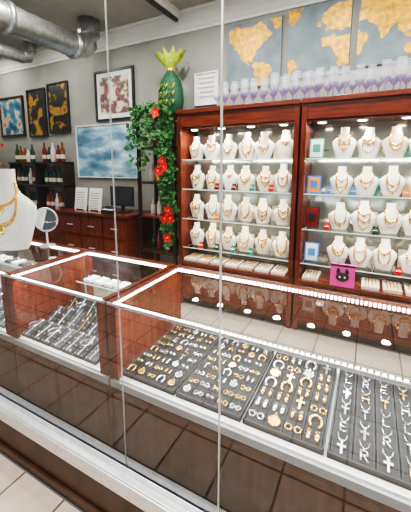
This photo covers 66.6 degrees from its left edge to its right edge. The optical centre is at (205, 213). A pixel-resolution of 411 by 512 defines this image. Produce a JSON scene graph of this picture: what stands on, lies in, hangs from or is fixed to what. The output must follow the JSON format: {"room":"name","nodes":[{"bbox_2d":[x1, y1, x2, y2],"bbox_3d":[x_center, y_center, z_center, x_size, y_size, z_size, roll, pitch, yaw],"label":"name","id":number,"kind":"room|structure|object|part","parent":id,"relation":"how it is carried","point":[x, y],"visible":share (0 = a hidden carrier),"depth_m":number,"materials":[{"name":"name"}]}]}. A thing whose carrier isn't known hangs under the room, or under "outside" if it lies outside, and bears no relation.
{"room":"shop","nodes":[
{"label":"shop","id":0,"kind":"room"},
{"bbox_2d":[0,420,144,511],"bbox_3d":[-1.367,1.184,1.908,8.800,0.270,0.100,5,10,27],"label":"wall","id":1,"kind":"structure","parent":0,"point":[86,493],"depth_m":1.53,"materials":[{"name":"brown wood"}]},
{"bbox_2d":[0,386,226,511],"bbox_3d":[-1.367,1.048,1.887,8.800,0.105,0.100,5,10,27],"label":"trim","id":2,"kind":"structure","parent":1,"relation":"attached to","point":[148,490],"depth_m":1.40,"materials":[{"name":"white metal"}]},
{"bbox_3d":[-1.367,1.048,1.887,8.800,0.105,0.100,5,10,27],"label":"window sill","id":3,"kind":"part","parent":2,"relation":"part of","materials":[{"name":"metal"}]},
{"bbox_2d":[0,0,215,57],"bbox_3d":[-0.811,-2.157,2.461,8.800,0.100,2.550,5,10,27],"label":"ceiling","id":4,"kind":"structure","parent":0,"point":[110,14],"depth_m":3.48,"materials":[{"name":"paint"}]},
{"bbox_2d":[0,41,36,63],"bbox_3d":[-2.942,-2.127,3.583,0.172,0.306,2.132,5,10,27],"label":"pipe","id":5,"kind":"object","parent":4,"relation":"attached to","point":[6,52],"visible":0.99,"depth_m":4.27,"materials":[{"name":"metal"}]},
{"bbox_2d":[0,0,99,58],"bbox_3d":[-1.818,-1.934,2.949,0.300,0.508,2.110,5,10,27],"label":"air duct","id":6,"kind":"object","parent":4,"relation":"attached to","point":[15,21],"visible":1,"depth_m":3.22,"materials":[{"name":"metal"}]},
{"bbox_2d":[145,0,179,21],"bbox_3d":[-0.844,-2.052,2.501,0.080,0.120,2.260,5,10,27],"label":"track rail","id":7,"kind":"object","parent":4,"relation":"attached to","point":[166,7],"depth_m":3.28,"materials":[{"name":"white metal"}]},
{"bbox_2d":[0,0,410,271],"bbox_3d":[-0.197,-0.659,3.885,8.800,3.300,0.100,5,10,27],"label":"wall","id":8,"kind":"structure","parent":0,"point":[203,46],"depth_m":3.95,"materials":[{"name":"beige paint"}]},
{"bbox_2d":[0,95,26,136],"bbox_3d":[-3.264,-1.636,5.276,0.650,0.640,0.033,5,10,27],"label":"poster","id":9,"kind":"object","parent":8,"relation":"attached to","point":[12,114],"visible":1,"depth_m":5.26,"materials":[{"name":"blue paper"}]},
{"bbox_2d":[25,87,48,136],"bbox_3d":[-2.675,-1.603,4.970,0.440,0.730,0.033,5,10,27],"label":"poster","id":10,"kind":"object","parent":8,"relation":"attached to","point":[35,98],"visible":1,"depth_m":4.96,"materials":[{"name":"black paper"}]},
{"bbox_2d":[46,80,70,133],"bbox_3d":[-2.223,-1.601,4.731,0.460,0.740,0.033,5,10,27],"label":"poster","id":11,"kind":"object","parent":8,"relation":"attached to","point":[58,104],"visible":1,"depth_m":4.72,"materials":[{"name":"black paper"}]},
{"bbox_2d":[75,122,136,178],"bbox_3d":[-1.408,-0.883,4.412,1.140,0.740,0.033,5,10,27],"label":"seascape painting","id":12,"kind":"object","parent":8,"relation":"attached to","point":[101,153],"visible":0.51,"depth_m":4.41,"materials":[{"name":"blue"}]},
{"bbox_2d":[93,65,135,121],"bbox_3d":[-1.226,-1.600,4.203,0.690,0.660,0.033,5,10,27],"label":"art","id":13,"kind":"object","parent":8,"relation":"attached to","point":[114,89],"visible":0.89,"depth_m":4.19,"materials":[{"name":"multicoloured paper"}]},
{"bbox_2d":[0,0,328,74],"bbox_3d":[-0.251,-2.179,3.543,8.800,0.190,0.130,5,10,27],"label":"crown molding","id":14,"kind":"structure","parent":8,"relation":"attached to","point":[206,15],"depth_m":3.60,"materials":[{"name":"white paint"}]},
{"bbox_2d":[194,70,218,105],"bbox_3d":[0.010,-1.430,3.576,0.300,0.360,0.033,5,10,27],"label":"print","id":15,"kind":"object","parent":8,"relation":"attached to","point":[206,93],"visible":0.99,"depth_m":3.57,"materials":[{"name":"white paper"}]},
{"bbox_2d":[227,15,282,89],"bbox_3d":[0.506,-1.667,3.275,0.580,0.640,0.035,5,10,27],"label":"canvas","id":16,"kind":"object","parent":8,"relation":"attached to","point":[254,47],"visible":0.98,"depth_m":3.25,"materials":[{"name":"multicoloured fabric"}]},
{"bbox_2d":[286,0,352,79],"bbox_3d":[1.069,-1.651,2.980,0.570,0.640,0.035,5,10,27],"label":"canvas","id":17,"kind":"object","parent":8,"relation":"attached to","point":[319,35],"visible":0.99,"depth_m":2.96,"materials":[{"name":"multicoloured fabric"}]},
{"bbox_2d":[355,0,410,67],"bbox_3d":[1.636,-1.635,2.682,0.590,0.640,0.035,5,10,27],"label":"canvas","id":18,"kind":"object","parent":8,"relation":"attached to","point":[384,26],"visible":1,"depth_m":2.72,"materials":[{"name":"multicoloured fabric"}]},
{"bbox_2d":[0,257,410,380],"bbox_3d":[-0.781,1.193,3.044,8.800,0.100,2.420,5,10,27],"label":"floor","id":19,"kind":"structure","parent":0,"point":[370,357],"depth_m":2.90,"materials":[{"name":"beige tile"}]},
{"bbox_2d":[0,250,17,257],"bbox_3d":[-3.581,0.245,5.383,0.560,1.050,0.500,5,10,27],"label":"base cabinet","id":20,"kind":"object","parent":19,"relation":"on","point":[14,253],"visible":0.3,"depth_m":5.37,"materials":[{"name":"brown wood"}]},
{"bbox_2d":[8,162,75,262],"bbox_3d":[-2.629,-0.007,5.068,1.300,1.645,0.240,5,10,27],"label":"bar shelf","id":21,"kind":"object","parent":19,"relation":"on","point":[34,253],"visible":0.45,"depth_m":4.93,"materials":[{"name":"brown wood"}]},
{"bbox_2d":[15,144,37,206],"bbox_3d":[-2.890,-0.627,5.120,0.520,0.984,0.074,5,10,27],"label":"liquor bottles","id":22,"kind":"object","parent":21,"relation":"on","point":[26,177],"depth_m":5.11,"materials":[{"name":"multicoloured glass"}]},
{"bbox_2d":[42,142,65,208],"bbox_3d":[-2.278,-0.577,4.804,0.523,1.002,0.074,5,10,27],"label":"liquor bottles","id":23,"kind":"object","parent":21,"relation":"on","point":[54,178],"depth_m":4.81,"materials":[{"name":"multicoloured glass"}]},
{"bbox_2d":[0,240,88,396],"bbox_3d":[-1.770,0.724,2.484,1.792,1.001,0.590,5,10,27],"label":"display case","id":24,"kind":"object","parent":19,"relation":"on","point":[9,372],"depth_m":1.86,"materials":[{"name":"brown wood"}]},
{"bbox_2d":[0,288,5,327],"bbox_3d":[-1.867,0.569,2.351,1.606,0.087,0.250,5,10,27],"label":"display","id":25,"kind":"object","parent":24,"relation":"on","point":[2,318],"visible":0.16,"depth_m":1.99,"materials":[{"name":"grey fabric"}]},
{"bbox_2d":[0,169,36,250],"bbox_3d":[-1.410,-0.031,2.220,0.417,0.570,0.174,1,9,6],"label":"bust","id":26,"kind":"object","parent":24,"relation":"on","point":[18,213],"visible":1,"depth_m":2.18,"materials":[{"name":"white fabric"}]},
{"bbox_2d":[35,207,57,247],"bbox_3d":[-1.180,0.095,2.318,0.162,0.292,0.109,5,10,27],"label":"vanity mirror","id":27,"kind":"object","parent":24,"relation":"on","point":[47,219],"visible":0.87,"depth_m":2.31,"materials":[{"name":"white plastic"}]},
{"bbox_2d":[0,262,115,294],"bbox_3d":[-1.355,0.498,2.437,2.440,0.199,0.125,5,10,27],"label":"glass shelf","id":28,"kind":"object","parent":24,"relation":"attached to","point":[84,283],"visible":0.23,"depth_m":2.09,"materials":[{"name":"green"}]},
{"bbox_2d":[0,254,130,289],"bbox_3d":[-1.360,0.375,2.417,2.300,0.048,0.090,5,10,27],"label":"display","id":29,"kind":"object","parent":28,"relation":"on","point":[106,282],"visible":0.71,"depth_m":2.09,"materials":[{"name":"white fabric"}]},
{"bbox_2d":[6,250,175,449],"bbox_3d":[-0.642,0.815,1.901,0.738,1.001,0.590,5,10,27],"label":"display case","id":30,"kind":"object","parent":19,"relation":"on","point":[78,392],"depth_m":1.71,"materials":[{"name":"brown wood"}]},
{"bbox_2d":[21,296,99,364],"bbox_3d":[-0.713,0.637,1.822,0.586,0.115,0.375,5,10,27],"label":"display","id":31,"kind":"object","parent":30,"relation":"on","point":[72,329],"visible":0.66,"depth_m":1.78,"materials":[{"name":"grey fabric"}]},
{"bbox_2d":[57,205,153,290],"bbox_3d":[-1.350,0.444,4.273,1.200,1.000,0.550,5,10,27],"label":"credenza","id":32,"kind":"object","parent":19,"relation":"on","point":[118,233],"visible":0.71,"depth_m":3.97,"materials":[{"name":"brown wood"}]},
{"bbox_2d":[75,187,88,209],"bbox_3d":[-1.683,-0.215,4.289,0.220,0.298,0.130,5,10,27],"label":"holder","id":33,"kind":"object","parent":32,"relation":"on","point":[81,194],"visible":0.97,"depth_m":4.25,"materials":[{"name":"white paper"}]},
{"bbox_2d":[89,188,102,210],"bbox_3d":[-1.444,-0.195,4.165,0.220,0.298,0.130,5,10,27],"label":"holder","id":34,"kind":"object","parent":32,"relation":"on","point":[95,196],"visible":0.97,"depth_m":4.13,"materials":[{"name":"white paper"}]},
{"bbox_2d":[101,206,116,214],"bbox_3d":[-1.201,-0.049,3.894,0.180,0.090,0.100,5,10,27],"label":"receipt printer","id":35,"kind":"object","parent":32,"relation":"on","point":[111,210],"visible":1,"depth_m":3.87,"materials":[{"name":"black plastic"}]},
{"bbox_2d":[110,186,134,212],"bbox_3d":[-1.068,-0.190,4.019,0.340,0.330,0.140,3,9,19],"label":"computer monitor","id":36,"kind":"object","parent":32,"relation":"on","point":[122,196],"visible":0.95,"depth_m":4.00,"materials":[{"name":"black plastic"}]},
{"bbox_2d":[135,112,178,278],"bbox_3d":[-0.495,-0.075,3.825,0.530,2.165,0.360,5,10,27],"label":"etagere shelf","id":37,"kind":"object","parent":19,"relation":"on","point":[173,251],"visible":0.34,"depth_m":3.75,"materials":[{"name":"brown wood"}]},
{"bbox_2d":[123,100,179,247],"bbox_3d":[-0.600,-0.437,3.471,0.738,1.599,0.184,5,10,31],"label":"ivy garland","id":38,"kind":"object","parent":37,"relation":"hanging from","point":[153,110],"visible":1,"depth_m":3.37,"materials":[{"name":"green plant"}]},
{"bbox_2d":[147,133,178,250],"bbox_3d":[-0.509,-0.305,3.768,0.413,1.486,0.123,5,10,27],"label":"decorative bottles","id":39,"kind":"object","parent":37,"relation":"on","point":[155,241],"visible":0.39,"depth_m":3.81},
{"bbox_2d":[154,45,186,111],"bbox_3d":[-0.390,-1.464,3.495,0.384,0.680,0.269,5,10,27],"label":"decoration","id":40,"kind":"object","parent":37,"relation":"on","point":[170,92],"visible":0.86,"depth_m":3.42,"materials":[{"name":"ceramic"}]},
{"bbox_2d":[175,99,301,328],"bbox_3d":[0.348,-0.011,3.381,1.300,2.175,0.445,5,10,27],"label":"display cabinet","id":41,"kind":"object","parent":19,"relation":"on","point":[273,117],"visible":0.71,"depth_m":3.35,"materials":[{"name":"brown wood"}]},
{"bbox_2d":[198,183,273,254],"bbox_3d":[0.291,0.048,3.276,0.824,0.728,0.032,5,10,27],"label":"gift boxes","id":42,"kind":"object","parent":41,"relation":"in","point":[216,187],"visible":1,"depth_m":3.31,"materials":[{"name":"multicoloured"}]},
{"bbox_2d":[106,265,410,511],"bbox_3d":[0.692,0.923,1.212,2.250,1.001,0.590,5,10,27],"label":"display case","id":43,"kind":"object","parent":19,"relation":"on","point":[176,438],"depth_m":1.26,"materials":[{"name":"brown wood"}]},
{"bbox_2d":[122,325,221,395],"bbox_3d":[-0.151,0.710,1.604,0.290,0.039,0.485,5,10,27],"label":"tray","id":44,"kind":"object","parent":43,"relation":"on","point":[168,363],"visible":0.99,"depth_m":1.54,"materials":[{"name":"black fabric"}]},
{"bbox_2d":[176,337,274,421],"bbox_3d":[0.115,0.732,1.467,0.290,0.039,0.485,5,10,27],"label":"tray","id":45,"kind":"object","parent":43,"relation":"on","point":[244,366],"visible":0.94,"depth_m":1.40,"materials":[{"name":"black fabric"}]},
{"bbox_2d":[242,352,336,455],"bbox_3d":[0.381,0.753,1.330,0.290,0.040,0.485,5,10,27],"label":"tray","id":46,"kind":"object","parent":43,"relation":"on","point":[292,402],"visible":0.99,"depth_m":1.26,"materials":[{"name":"black fabric"}]},
{"bbox_2d":[327,369,410,490],"bbox_3d":[0.647,0.776,1.193,0.290,0.035,0.485,5,10,27],"label":"tray","id":47,"kind":"object","parent":43,"relation":"on","point":[370,431],"visible":0.99,"depth_m":1.14,"materials":[{"name":"black fabric"}]},
{"bbox_2d":[292,88,410,353],"bbox_3d":[1.509,0.083,2.781,1.300,2.175,0.445,5,10,27],"label":"display cabinet","id":48,"kind":"object","parent":19,"relation":"on","point":[324,116],"visible":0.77,"depth_m":2.86,"materials":[{"name":"brown wood"}]},
{"bbox_2d":[214,73,276,87],"label":"glasses","id":49,"kind":"object","parent":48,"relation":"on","point":[271,73],"depth_m":3.09,"materials":[{"name":"clear glass"}]},
{"bbox_2d":[304,242,318,261],"bbox_3d":[1.030,0.366,3.036,0.130,0.185,0.051,5,10,27],"label":"picture card","id":50,"kind":"object","parent":48,"relation":"in","point":[311,253],"visible":1,"depth_m":3.02,"materials":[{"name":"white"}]},
{"bbox_2d":[305,206,319,227],"bbox_3d":[1.022,0.030,2.988,0.130,0.205,0.051,5,10,27],"label":"picture card","id":51,"kind":"object","parent":48,"relation":"in","point":[312,215],"visible":1,"depth_m":2.97,"materials":[{"name":"red paper"}]},
{"bbox_2d":[307,176,320,192],"bbox_3d":[1.022,-0.277,2.940,0.120,0.165,0.051,5,10,27],"label":"greeting card","id":52,"kind":"object","parent":48,"relation":"in","point":[314,182],"visible":0.93,"depth_m":2.92,"materials":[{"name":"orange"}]},
{"bbox_2d":[309,138,324,157],"bbox_3d":[1.021,-0.599,2.867,0.130,0.185,0.051,5,10,27],"label":"greeting card","id":53,"kind":"object","parent":48,"relation":"in","point":[316,148],"visible":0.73,"depth_m":2.85,"materials":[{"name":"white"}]},
{"bbox_2d":[300,66,349,74],"label":"glasses","id":54,"kind":"object","parent":48,"relation":"on","point":[320,72],"depth_m":2.72,"materials":[{"name":"clear glass"}]},
{"bbox_2d":[330,259,355,288],"bbox_3d":[1.215,0.519,2.773,0.200,0.252,0.055,5,10,27],"label":"gift bag","id":55,"kind":"object","parent":48,"relation":"in","point":[342,275],"visible":1,"depth_m":2.76,"materials":[{"name":"pink paper"}]},
{"bbox_2d":[324,186,408,275],"bbox_3d":[1.452,0.142,2.676,0.824,0.728,0.032,5,10,27],"label":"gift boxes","id":56,"kind":"object","parent":48,"relation":"in","point":[329,188],"visible":1,"depth_m":2.68},
{"bbox_2d":[350,56,410,72],"label":"glasses","id":57,"kind":"object","parent":48,"relation":"on","point":[402,56],"depth_m":2.54,"materials":[{"name":"clear glass"}]},
{"bbox_2d":[218,0,223,511],"bbox_3d":[-0.145,-0.361,1.014,0.441,3.000,0.008,5,10,27],"label":"joint","id":58,"kind":"object","parent":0,"point":[222,1],"depth_m":0.98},
{"label":"outside","id":59,"kind":"structure","parent":0,"visible":0},
{"bbox_2d":[0,454,79,511],"bbox_3d":[-2.128,1.692,-0.141,9.800,0.100,4.318,5,10,27],"label":"pavement","id":60,"kind":"structure","parent":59,"point":[19,491],"depth_m":1.54,"materials":[{"name":"tile"}]}
]}

